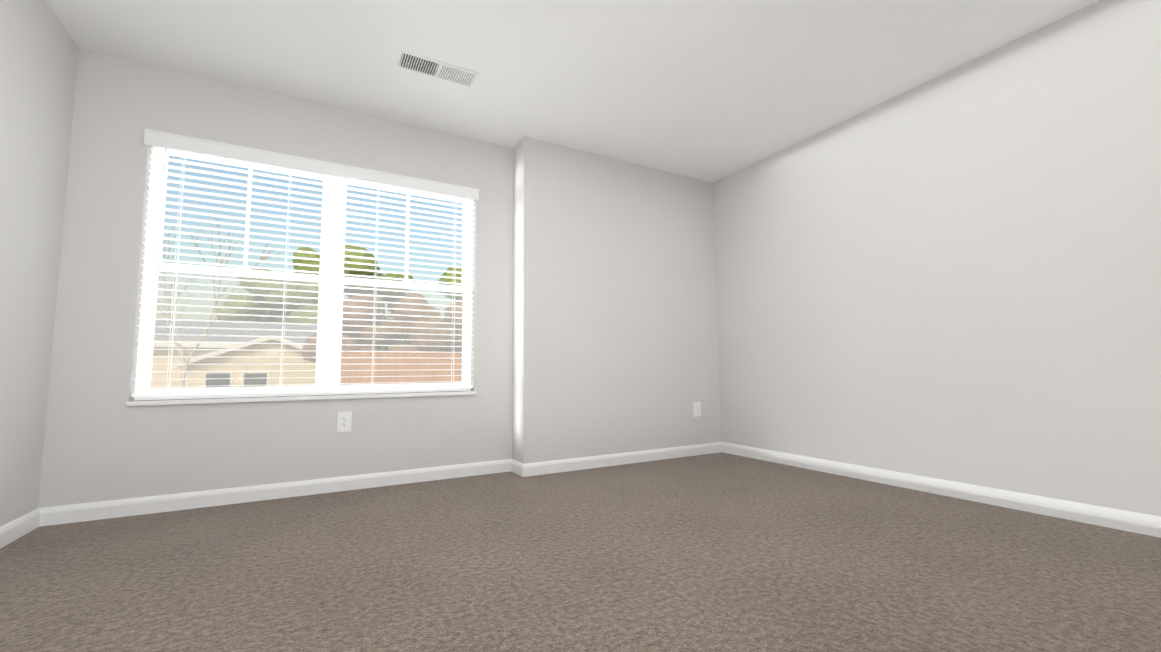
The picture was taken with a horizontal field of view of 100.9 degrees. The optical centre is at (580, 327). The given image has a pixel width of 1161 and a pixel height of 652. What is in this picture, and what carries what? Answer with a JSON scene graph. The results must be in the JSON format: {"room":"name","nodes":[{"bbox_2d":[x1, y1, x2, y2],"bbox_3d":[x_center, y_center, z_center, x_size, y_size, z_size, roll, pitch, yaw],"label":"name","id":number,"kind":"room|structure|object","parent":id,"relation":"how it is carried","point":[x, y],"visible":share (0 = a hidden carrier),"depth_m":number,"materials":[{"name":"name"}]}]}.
{"room":"empty bedroom","nodes":[
{"label":"empty bedroom","id":0,"kind":"room"},
{"bbox_2d":[0,0,78,526],"bbox_3d":[-1.572,-0.448,0.371,0.160,2.440,4.937,2,-6,-29],"label":"wall","id":1,"kind":"structure","parent":0,"point":[39,48],"depth_m":2.16,"materials":[{"name":"beige paint"}]},
{"bbox_2d":[0,507,43,548],"bbox_3d":[-1.487,0.727,0.309,0.014,0.086,4.617,2,-6,-29],"label":"baseboard","id":2,"kind":"structure","parent":1,"relation":"attached to","point":[17,528],"depth_m":2.16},
{"bbox_2d":[38,48,512,507],"bbox_3d":[-1.608,-0.209,3.077,2.432,2.440,0.160,2,-6,-29],"label":"wall","id":3,"kind":"structure","parent":0,"point":[103,441],"depth_m":2.70,"materials":[{"name":"beige paint"}]},
{"bbox_2d":[44,459,515,525],"bbox_3d":[-1.542,0.957,2.905,2.402,0.086,0.014,2,-6,-29],"label":"baseboard","id":4,"kind":"structure","parent":3,"relation":"attached to","point":[54,515],"depth_m":2.73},
{"bbox_2d":[126,391,475,405],"bbox_3d":[-1.574,0.432,2.981,1.852,0.024,0.102,2,-6,-29],"label":"window sill","id":5,"kind":"structure","parent":3,"relation":"attached to","point":[239,399],"depth_m":2.84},
{"bbox_2d":[134,146,472,399],"bbox_3d":[-1.621,-0.303,3.120,1.840,1.465,0.084,2,-6,-29],"label":"window","id":6,"kind":"structure","parent":3,"relation":"in","point":[325,382],"depth_m":3.04,"materials":[{"name":"white plastic"}]},
{"bbox_2d":[132,129,478,396],"bbox_3d":[-1.573,-0.324,3.035,1.864,1.451,0.089,2,-6,-29],"label":"window blinds","id":7,"kind":"object","parent":6,"relation":"attached to","point":[165,140],"visible":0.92,"depth_m":2.95,"materials":[{"name":"white plastic"}]},
{"bbox_2d":[337,411,351,432],"bbox_3d":[-1.470,0.587,2.985,0.080,0.125,0.008,2,-6,-29],"label":"electrical outlet","id":8,"kind":"object","parent":3,"relation":"attached to","point":[344,421],"visible":1,"depth_m":2.98,"materials":[{"name":"white plastic"}]},
{"bbox_2d":[45,0,1098,182],"bbox_3d":[0.364,-1.684,1.574,4.623,0.200,4.937,2,-6,-29],"label":"ceiling","id":9,"kind":"structure","parent":0,"point":[711,91],"depth_m":2.62,"materials":[{"name":"white paint"}]},
{"bbox_2d":[396,49,478,87],"bbox_3d":[-0.812,-1.466,2.731,0.430,0.009,0.158,2,-6,-29],"label":"ceiling vent","id":10,"kind":"object","parent":9,"relation":"in","point":[423,65],"visible":1,"depth_m":2.72,"materials":[{"name":"metal"}]},
{"bbox_2d":[0,452,1160,651],"bbox_3d":[0.386,0.946,1.342,4.623,0.200,4.937,2,-6,-29],"label":"floor","id":11,"kind":"structure","parent":0,"point":[720,552],"depth_m":1.73,"materials":[{"name":"carpet"}]},
{"bbox_2d":[512,136,720,463],"bbox_3d":[0.322,-0.141,4.032,1.871,2.440,0.377,2,-6,-29],"label":"wall","id":12,"kind":"structure","parent":0,"point":[615,342],"depth_m":3.76,"materials":[{"name":"beige paint"}]},
{"bbox_2d":[516,442,719,476],"bbox_3d":[0.402,1.014,3.745,1.842,0.086,0.014,2,-6,-29],"label":"baseboard","id":13,"kind":"structure","parent":12,"relation":"attached to","point":[564,465],"depth_m":3.65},
{"bbox_2d":[693,402,700,416],"bbox_3d":[1.003,0.699,4.115,0.080,0.125,0.008,2,-6,-29],"label":"electrical outlet","id":14,"kind":"object","parent":12,"relation":"attached to","point":[697,408],"visible":1,"depth_m":4.11,"materials":[{"name":"white plastic"}]},
{"bbox_2d":[712,0,1160,515],"bbox_3d":[2.322,-0.289,2.546,0.160,2.440,4.937,2,-6,-29],"label":"wall","id":15,"kind":"structure","parent":0,"point":[954,275],"depth_m":2.64,"materials":[{"name":"beige paint"}]},
{"bbox_2d":[720,442,1160,537],"bbox_3d":[2.309,0.871,2.306,0.014,0.086,4.400,2,-6,-29],"label":"baseboard","id":16,"kind":"structure","parent":15,"relation":"attached to","point":[1118,519],"depth_m":2.59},
{"label":"outside","id":17,"kind":"structure","parent":0,"visible":0},
{"bbox_3d":[-23.880,5.861,42.767,240.000,0.300,220.000,2,-6,-29],"label":"ground","id":18,"kind":"structure","parent":17,"visible":0},
{"bbox_2d":[157,274,249,319],"bbox_3d":[-27.098,0.243,34.626,7.570,9.527,5.893,2,-6,-29],"label":"bare tree","id":19,"kind":"object","parent":18,"relation":"on","point":[209,318],"depth_m":34.45,"materials":[{"name":"brown plant"}]},
{"bbox_2d":[157,213,280,387],"bbox_3d":[-10.870,-0.006,13.322,4.287,5.999,4.090,2,-6,-29],"label":"bare tree","id":20,"kind":"object","parent":18,"relation":"on","point":[177,347],"depth_m":13.11,"materials":[{"name":"brown plant"}]},
{"bbox_2d":[151,319,343,388],"bbox_3d":[-18.547,1.501,19.174,16.800,4.150,11.710,2,-6,-29],"label":"neighbor house","id":21,"kind":"structure","parent":18,"relation":"on","point":[218,339],"depth_m":17.47,"materials":[{"name":"beige"}]},
{"bbox_2d":[217,268,301,322],"bbox_3d":[-20.357,0.349,31.675,6.631,8.689,5.631,2,-6,-29],"label":"tree","id":22,"kind":"object","parent":18,"relation":"on","point":[258,304],"depth_m":30.75,"materials":[{"name":"green plant"}]},
{"bbox_2d":[286,245,385,349],"bbox_3d":[-16.696,-0.644,32.821,7.178,10.804,7.336,2,-6,-29],"label":"tree","id":23,"kind":"object","parent":18,"relation":"on","point":[314,262],"depth_m":32.40,"materials":[{"name":"green plant"}]},
{"bbox_2d":[302,293,395,384],"bbox_3d":[-7.601,1.030,15.935,2.890,4.354,2.624,2,-6,-29],"label":"tree","id":24,"kind":"object","parent":18,"relation":"on","point":[344,348],"depth_m":15.57,"materials":[{"name":"green plant"}]},
{"bbox_2d":[368,273,428,350],"bbox_3d":[-13.945,0.316,34.714,6.729,9.172,6.376,2,-6,-29],"label":"tree","id":25,"kind":"object","parent":18,"relation":"on","point":[392,292],"depth_m":35.20,"materials":[{"name":"green plant"}]},
{"bbox_2d":[340,351,461,384],"bbox_3d":[-1.340,1.879,14.428,10.817,2.272,0.129,2,-6,-29],"label":"fence","id":26,"kind":"object","parent":18,"relation":"on","point":[415,372],"depth_m":12.56,"materials":[{"name":"brown wood"}]},
{"bbox_2d":[385,293,459,383],"bbox_3d":[-5.767,0.970,16.615,2.910,4.573,2.870,2,-6,-29],"label":"tree","id":27,"kind":"object","parent":18,"relation":"on","point":[417,331],"depth_m":16.35,"materials":[{"name":"green plant"}]},
{"bbox_2d":[439,267,462,320],"bbox_3d":[-8.165,0.216,37.097,5.480,9.699,6.520,2,-6,-29],"label":"tree","id":28,"kind":"object","parent":18,"relation":"on","point":[451,275],"depth_m":36.27,"materials":[{"name":"green plant"}]},
{"bbox_2d":[444,301,462,351],"bbox_3d":[-4.334,1.158,18.097,2.555,4.440,3.247,2,-6,-29],"label":"tree","id":29,"kind":"object","parent":18,"relation":"on","point":[459,331],"depth_m":17.68,"materials":[{"name":"green plant"}]}
]}

